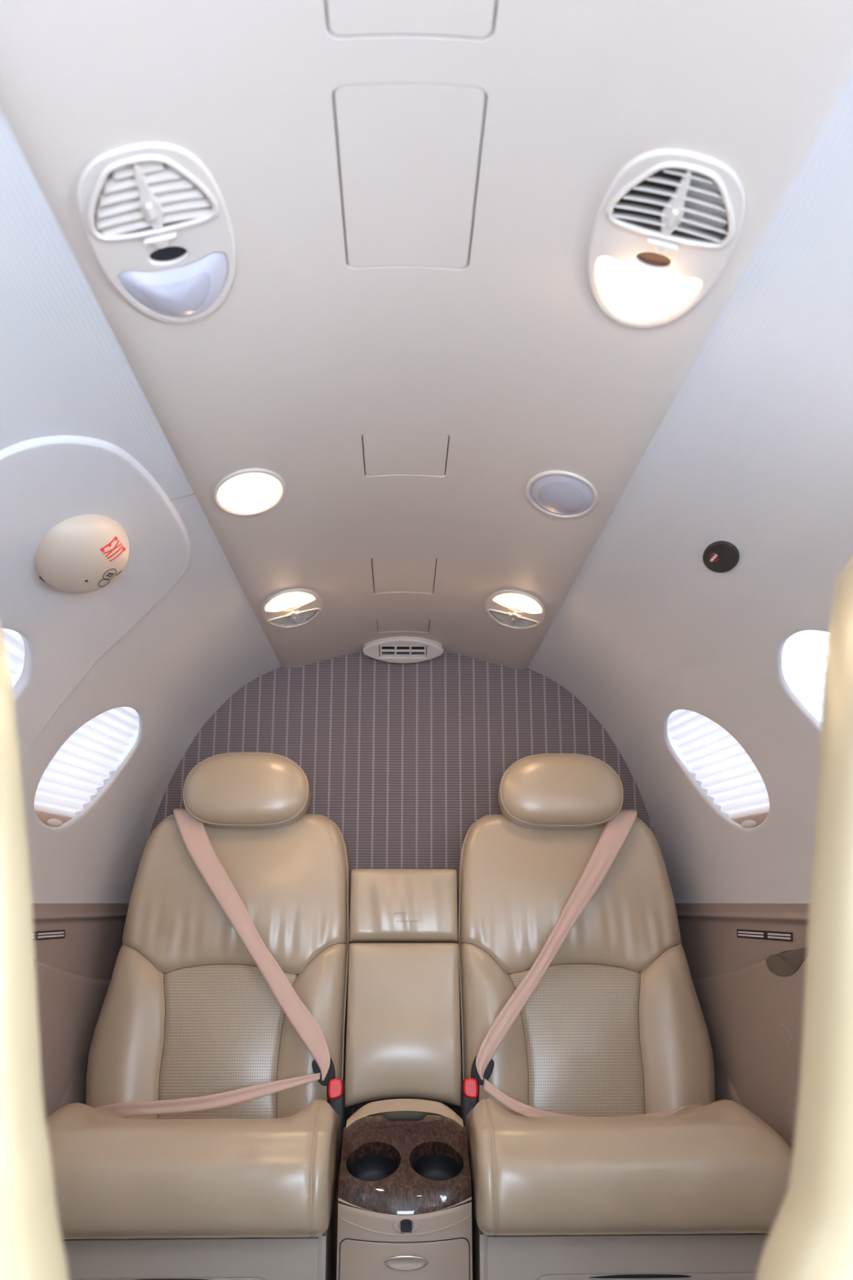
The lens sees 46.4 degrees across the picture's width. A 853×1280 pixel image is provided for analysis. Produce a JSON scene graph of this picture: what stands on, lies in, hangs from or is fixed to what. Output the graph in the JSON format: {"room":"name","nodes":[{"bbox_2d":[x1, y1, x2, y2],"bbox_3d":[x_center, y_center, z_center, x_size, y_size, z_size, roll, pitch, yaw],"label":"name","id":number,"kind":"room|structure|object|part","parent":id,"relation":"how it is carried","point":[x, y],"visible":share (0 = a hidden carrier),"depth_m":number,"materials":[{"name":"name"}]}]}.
{"room":"aircraft cabin","nodes":[
{"label":"aircraft cabin","id":0,"kind":"room"},
{"bbox_2d":[0,107,281,903],"bbox_3d":[-0.556,0.027,1.307,0.582,0.625,2.570,0,-15,-1],"label":"wall","id":1,"kind":"structure","parent":0,"point":[64,371],"depth_m":1.86,"materials":[{"name":"white plastic"}]},
{"bbox_2d":[1,627,24,674],"bbox_3d":[-0.724,0.092,1.479,0.162,0.272,0.361,0,-15,-1],"label":"window shade","id":2,"kind":"object","parent":1,"relation":"attached to","point":[15,646],"visible":0.34,"depth_m":1.62,"materials":[{"name":"white fabric"}]},
{"bbox_2d":[33,929,65,940],"bbox_3d":[-0.777,0.591,1.991,0.003,0.017,0.242,-1,-15,5],"label":"air vent","id":3,"kind":"object","parent":1,"relation":"attached to","point":[57,934],"visible":0.55,"depth_m":2.04,"materials":[{"name":"silver metal"}]},
{"bbox_2d":[31,902,128,1110],"bbox_3d":[-0.694,0.771,1.098,0.230,0.928,2.555,0,-15,0],"label":"armrest side panel","id":4,"kind":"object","parent":1,"relation":"attached to","point":[91,945],"depth_m":2.17,"materials":[{"name":"beige"}]},
{"bbox_2d":[34,706,138,826],"bbox_3d":[-0.714,0.254,2.066,0.151,0.273,0.362,-1,-15,2],"label":"window shade","id":5,"kind":"object","parent":1,"relation":"attached to","point":[80,766],"visible":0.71,"depth_m":2.08,"materials":[{"name":"white fabric"}]},
{"bbox_3d":[-0.767,0.369,2.038,0.033,0.036,0.362,-1,-15,4],"label":"rail","id":6,"kind":"part","parent":5,"relation":"part of","materials":[{"name":"beige plastic"}]},
{"bbox_2d":[0,435,190,763],"bbox_3d":[-0.595,0.083,1.459,0.419,0.591,0.714,0,-15,-1],"label":"door","id":7,"kind":"structure","parent":1,"relation":"in","point":[46,482],"depth_m":1.47,"materials":[{"name":"white plastic"}]},
{"bbox_3d":[-0.515,-0.128,1.489,0.123,0.104,0.220,0,-15,-1],"label":"exit handle cover","id":8,"kind":"part","parent":7,"relation":"part of","materials":[{"name":"beige plastic"}]},
{"bbox_2d":[169,493,195,501],"bbox_3d":[-0.350,-0.220,1.502,0.092,0.030,0.002,0,-15,-1],"label":"trim","id":9,"kind":"structure","parent":1,"relation":"attached to","point":[193,493],"depth_m":1.50,"materials":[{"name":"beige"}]},
{"bbox_2d":[141,651,657,1192],"bbox_3d":[-0.057,0.778,2.447,1.354,1.602,0.030,0,-15,-1],"label":"wall","id":10,"kind":"structure","parent":0,"point":[404,758],"depth_m":2.57,"materials":[{"name":"fabric"}]},
{"bbox_2d":[0,0,852,669],"bbox_3d":[-0.014,-0.379,1.036,0.648,0.072,3.310,0,-15,-1],"label":"ceiling","id":11,"kind":"structure","parent":0,"point":[511,354],"depth_m":1.02,"materials":[{"name":"beige plastic"}]},
{"bbox_2d":[77,142,235,323],"bbox_3d":[-0.250,-0.390,0.954,0.127,0.066,0.256,0,-15,-1],"label":"ceiling vent","id":12,"kind":"object","parent":11,"relation":"in","point":[160,202],"visible":1,"depth_m":0.92,"materials":[{"name":"beige plastic"}]},
{"bbox_3d":[-0.250,-0.376,0.937,0.030,0.016,0.014,0,-15,-1],"label":"shutoff lever","id":13,"kind":"part","parent":12,"relation":"part of","materials":[{"name":"beige plastic"}]},
{"bbox_2d":[213,468,285,515],"bbox_3d":[-0.270,-0.226,1.525,0.107,0.032,0.166,0,-15,-1],"label":"recessed light","id":14,"kind":"object","parent":11,"relation":"in","point":[247,491],"visible":1,"depth_m":1.51,"materials":[{"name":"beige plastic"}]},
{"bbox_2d":[261,588,323,628],"bbox_3d":[-0.287,-0.080,2.129,0.127,0.066,0.256,0,-15,-1],"label":"ceiling vent","id":15,"kind":"object","parent":11,"relation":"in","point":[292,602],"visible":1,"depth_m":2.11,"materials":[{"name":"beige plastic"}]},
{"bbox_3d":[-0.287,-0.059,2.136,0.030,0.016,0.014,0,-15,-1],"label":"shutoff lever","id":16,"kind":"part","parent":15,"relation":"part of","materials":[{"name":"beige plastic"}]},
{"bbox_2d":[362,636,443,662],"bbox_3d":[-0.058,-0.017,2.469,0.199,0.089,0.256,0,-15,-1],"label":"air vent","id":17,"kind":"object","parent":11,"relation":"attached to","point":[396,649],"visible":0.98,"depth_m":2.45,"materials":[{"name":"beige plastic"}]},
{"bbox_2d":[379,644,426,657],"bbox_3d":[-0.060,0.027,2.557,0.118,0.024,0.042,0,-15,-1],"label":"grille","id":18,"kind":"object","parent":17,"relation":"attached to","point":[395,649],"depth_m":2.56,"materials":[{"name":"beige plastic"}]},
{"bbox_2d":[377,617,429,632],"bbox_3d":[-0.056,-0.039,2.419,0.124,0.012,0.124,0,-15,-1],"label":"ceiling access panel","id":19,"kind":"object","parent":11,"relation":"attached to","point":[387,624],"visible":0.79,"depth_m":2.42,"materials":[{"name":"beige plastic"}]},
{"bbox_2d":[372,555,436,593],"bbox_3d":[-0.046,-0.136,2.053,0.126,0.012,0.230,0,-15,-1],"label":"ceiling access panel","id":20,"kind":"object","parent":11,"relation":"attached to","point":[402,573],"visible":0.82,"depth_m":2.04,"materials":[{"name":"beige plastic"}]},
{"bbox_2d":[362,431,448,475],"bbox_3d":[-0.032,-0.282,1.499,0.124,0.012,0.147,0,-15,-1],"label":"ceiling access panel","id":21,"kind":"object","parent":11,"relation":"attached to","point":[385,453],"visible":1,"depth_m":1.49,"materials":[{"name":"beige plastic"}]},
{"bbox_2d":[333,83,485,268],"bbox_3d":[-0.017,-0.429,0.939,0.126,0.012,0.243,0,-15,-1],"label":"ceiling access panel","id":22,"kind":"object","parent":11,"relation":"attached to","point":[409,153],"visible":1,"depth_m":0.92,"materials":[{"name":"beige plastic"}]},
{"bbox_2d":[326,0,495,38],"bbox_3d":[-0.009,-0.502,0.664,0.126,0.012,0.229,0,-15,-1],"label":"ceiling access panel","id":23,"kind":"object","parent":11,"relation":"attached to","point":[460,18],"visible":1,"depth_m":0.76,"materials":[{"name":"beige plastic"}]},
{"bbox_2d":[484,589,546,630],"bbox_3d":[0.191,-0.077,2.146,0.127,0.066,0.256,0,-15,-1],"label":"recessed light","id":24,"kind":"object","parent":11,"relation":"in","point":[517,605],"visible":1,"depth_m":2.13,"materials":[{"name":"beige plastic"}]},
{"bbox_3d":[0.191,-0.056,2.153,0.030,0.016,0.014,0,-15,-1],"label":"shutoff lever","id":25,"kind":"part","parent":24,"relation":"part of","materials":[{"name":"beige plastic"}]},
{"bbox_2d":[526,470,597,518],"bbox_3d":[0.208,-0.224,1.538,0.107,0.032,0.166,0,-15,-1],"label":"recessed light","id":26,"kind":"object","parent":11,"relation":"in","point":[560,494],"visible":1,"depth_m":1.52,"materials":[{"name":"beige plastic"}]},
{"bbox_2d":[586,148,745,328],"bbox_3d":[0.223,-0.389,0.963,0.127,0.066,0.256,0,-15,-1],"label":"ceiling vent","id":27,"kind":"object","parent":11,"relation":"in","point":[641,213],"visible":1,"depth_m":0.94,"materials":[{"name":"beige plastic"}]},
{"bbox_3d":[0.223,-0.374,0.946,0.030,0.016,0.014,0,-15,-1],"label":"shutoff lever","id":28,"kind":"part","parent":27,"relation":"part of","materials":[{"name":"beige plastic"}]},
{"bbox_2d":[527,71,852,903],"bbox_3d":[0.517,-0.062,0.972,0.582,0.625,3.320,0,-15,-1],"label":"wall","id":29,"kind":"structure","parent":0,"point":[753,451],"depth_m":1.54,"materials":[{"name":"white plastic"}]},
{"bbox_2d":[325,0,639,626],"bbox_3d":[-0.015,-0.414,1.050,0.600,0.058,3.320,0,-15,-1],"label":"trim","id":30,"kind":"structure","parent":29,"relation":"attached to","point":[326,0],"depth_m":0.98,"materials":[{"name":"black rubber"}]},
{"bbox_2d":[667,709,769,827],"bbox_3d":[0.624,0.263,2.099,0.151,0.273,0.362,1,-15,-5],"label":"window shade","id":31,"kind":"object","parent":29,"relation":"attached to","point":[724,768],"visible":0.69,"depth_m":2.12,"materials":[{"name":"white fabric"}]},
{"bbox_3d":[0.677,0.379,2.074,0.033,0.036,0.362,2,-15,-7],"label":"rail","id":32,"kind":"part","parent":31,"relation":"part of","materials":[{"name":"beige plastic"}]},
{"bbox_2d":[702,541,739,573],"bbox_3d":[0.458,-0.129,1.546,0.045,0.035,0.110,0,-15,-1],"label":"no smoking sign","id":33,"kind":"object","parent":29,"relation":"attached to","point":[728,553],"visible":1,"depth_m":1.54,"materials":[{"name":"black plastic"}]},
{"bbox_2d":[675,902,809,1105],"bbox_3d":[0.659,0.684,0.769,0.235,0.928,3.304,1,-15,-2],"label":"armrest side panel","id":34,"kind":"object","parent":29,"relation":"attached to","point":[711,944],"depth_m":2.15,"materials":[{"name":"beige"}]},
{"bbox_2d":[737,928,792,941],"bbox_3d":[0.686,0.601,2.027,0.002,0.017,0.242,2,-15,-8],"label":"air vent","id":35,"kind":"object","parent":29,"relation":"attached to","point":[752,934],"visible":1,"depth_m":2.02,"materials":[{"name":"silver metal"}]},
{"bbox_2d":[782,630,828,721],"bbox_3d":[0.665,0.101,1.514,0.162,0.272,0.361,0,-15,-1],"label":"window shade","id":36,"kind":"object","parent":29,"relation":"attached to","point":[804,653],"visible":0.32,"depth_m":1.63,"materials":[{"name":"white fabric"}]},
{"bbox_3d":[-0.015,1.151,0.638,1.600,0.040,3.320,0,-15,-1],"label":"floor","id":37,"kind":"structure","parent":0,"visible":0},
{"bbox_2d":[0,623,69,1279],"bbox_3d":[-0.424,0.469,0.692,0.485,1.305,0.522,0,-15,-1],"label":"seat","id":38,"kind":"object","parent":37,"relation":"on","point":[32,1248],"visible":1,"depth_m":0.55,"materials":[{"name":"beige leather"}]},
{"bbox_2d":[35,960,110,1118],"bbox_3d":[-0.761,0.937,1.644,0.098,0.885,1.398,0,-15,0],"label":"wall panel","id":39,"kind":"object","parent":37,"relation":"on","point":[69,1005],"visible":0.16,"depth_m":2.02,"materials":[{"name":"brown plastic"}]},
{"bbox_2d":[44,752,349,1279],"bbox_3d":[-0.440,0.828,1.975,0.548,1.266,0.679,0,-15,-1],"label":"seat","id":40,"kind":"object","parent":37,"relation":"on","point":[246,1190],"visible":0.85,"depth_m":2.05,"materials":[{"name":"beige leather"}]},
{"bbox_3d":[-0.449,1.155,1.591,0.400,0.240,0.006,0,-15,-1],"label":"pocket panel","id":41,"kind":"part","parent":40,"relation":"part of","materials":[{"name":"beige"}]},
{"bbox_2d":[44,1098,340,1239],"bbox_3d":[-0.438,0.937,1.822,0.546,0.194,0.436,0,-15,-1],"label":"seat cushion","id":42,"kind":"object","parent":40,"relation":"on","point":[255,1168],"depth_m":1.63,"materials":[{"name":"beige leather"}]},
{"bbox_3d":[-0.430,1.219,1.770,0.517,0.405,0.374,0,-15,-1],"label":"seat","id":43,"kind":"part","parent":40,"relation":"part of","materials":[{"name":"beige leather"}]},
{"bbox_2d":[94,808,345,1172],"bbox_3d":[-0.410,0.712,2.127,0.502,0.713,0.310,0,-15,-1],"label":"belt","id":44,"kind":"object","parent":40,"relation":"attached to","point":[195,838],"visible":0.88,"depth_m":2.05,"materials":[{"name":"beige"}]},
{"bbox_3d":[-0.422,0.877,2.072,0.288,0.380,0.087,0,-15,-1],"label":"panel","id":45,"kind":"part","parent":40,"relation":"part of","materials":[{"name":"beige leather"}]},
{"bbox_3d":[-0.423,0.564,2.232,0.496,0.351,0.095,0,-15,-1],"label":"panel","id":46,"kind":"part","parent":40,"relation":"part of","materials":[{"name":"beige leather"}]},
{"bbox_3d":[-0.442,0.754,2.213,0.533,0.727,0.255,0,-15,-1],"label":"backrest","id":47,"kind":"part","parent":40,"relation":"part of","materials":[{"name":"beige leather"}]},
{"bbox_2d":[336,1098,472,1279],"bbox_3d":[-0.039,1.128,1.741,0.225,0.566,0.299,0,-15,-1],"label":"console","id":48,"kind":"object","parent":37,"relation":"on","point":[405,1193],"visible":1,"depth_m":1.67,"materials":[{"name":"brown wood"}]},
{"bbox_3d":[-0.036,1.138,1.609,0.215,0.300,0.033,0,-15,-1],"label":"drawer","id":49,"kind":"part","parent":48,"relation":"part of","materials":[{"name":"beige plastic"}]},
{"bbox_3d":[-0.038,0.921,1.747,0.225,0.127,0.184,0,-15,-1],"label":"wood lid","id":50,"kind":"part","parent":48,"relation":"part of","materials":[{"name":"brown wood"}]},
{"bbox_3d":[-0.033,1.016,1.623,0.072,0.022,0.006,0,-15,-1],"label":"pull handle","id":51,"kind":"part","parent":48,"relation":"part of","materials":[{"name":"beige plastic"}]},
{"bbox_2d":[400,1219,412,1233],"bbox_3d":[-0.033,0.965,1.639,0.019,0.020,0.003,0,-15,-1],"label":"button","id":52,"kind":"object","parent":48,"relation":"attached to","point":[406,1224],"depth_m":1.64,"materials":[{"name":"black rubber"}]},
{"bbox_2d":[457,753,792,1279],"bbox_3d":[0.348,0.833,1.995,0.548,1.266,0.679,0,-15,-1],"label":"seat","id":53,"kind":"object","parent":37,"relation":"on","point":[615,1025],"visible":0.94,"depth_m":2.06,"materials":[{"name":"beige leather"}]},
{"bbox_2d":[344,868,461,1108],"bbox_3d":[-0.050,0.759,2.188,0.240,0.499,0.221,0,-15,-1],"label":"middle backrest","id":54,"kind":"object","parent":53,"relation":"attached to","point":[403,1028],"visible":1,"depth_m":2.12,"materials":[{"name":"beige leather"}]},
{"bbox_3d":[0.339,0.759,2.232,0.533,0.727,0.255,0,-15,-1],"label":"backrest","id":55,"kind":"part","parent":53,"relation":"part of","materials":[{"name":"beige leather"}]},
{"bbox_3d":[0.321,0.569,2.250,0.496,0.351,0.095,0,-15,-1],"label":"panel","id":56,"kind":"part","parent":53,"relation":"part of","materials":[{"name":"beige leather"}]},
{"bbox_3d":[0.324,0.882,2.090,0.288,0.380,0.087,0,-15,-1],"label":"panel","id":57,"kind":"part","parent":53,"relation":"part of","materials":[{"name":"beige leather"}]},
{"bbox_2d":[460,808,701,1127],"bbox_3d":[0.284,0.712,2.128,0.491,0.714,0.273,4,-15,-13],"label":"belt","id":58,"kind":"object","parent":53,"relation":"attached to","point":[615,832],"visible":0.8,"depth_m":2.11,"materials":[{"name":"beige"}]},
{"bbox_3d":[0.343,1.224,1.790,0.517,0.405,0.374,0,-15,-1],"label":"seat","id":59,"kind":"part","parent":53,"relation":"part of","materials":[{"name":"beige leather"}]},
{"bbox_2d":[466,1097,792,1235],"bbox_3d":[0.352,0.942,1.842,0.546,0.194,0.436,0,-15,-1],"label":"seat cushion","id":60,"kind":"object","parent":53,"relation":"on","point":[713,1167],"depth_m":1.65,"materials":[{"name":"beige leather"}]},
{"bbox_3d":[0.371,1.161,1.611,0.400,0.240,0.006,0,-15,-1],"label":"pocket panel","id":61,"kind":"part","parent":53,"relation":"part of","materials":[{"name":"beige"}]},
{"bbox_2d":[692,946,807,1151],"bbox_3d":[0.684,0.947,1.680,0.098,0.885,1.398,1,-15,-3],"label":"wall panel","id":62,"kind":"object","parent":37,"relation":"on","point":[753,1015],"visible":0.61,"depth_m":1.91,"materials":[{"name":"beige beige-taupe leather"}]},
{"bbox_2d":[755,554,852,1279],"bbox_3d":[0.403,0.475,0.712,0.480,1.305,0.522,0,-15,-1],"label":"seat","id":63,"kind":"object","parent":37,"relation":"on","point":[811,1237],"visible":1,"depth_m":0.56,"materials":[{"name":"beige leather"}]}
]}

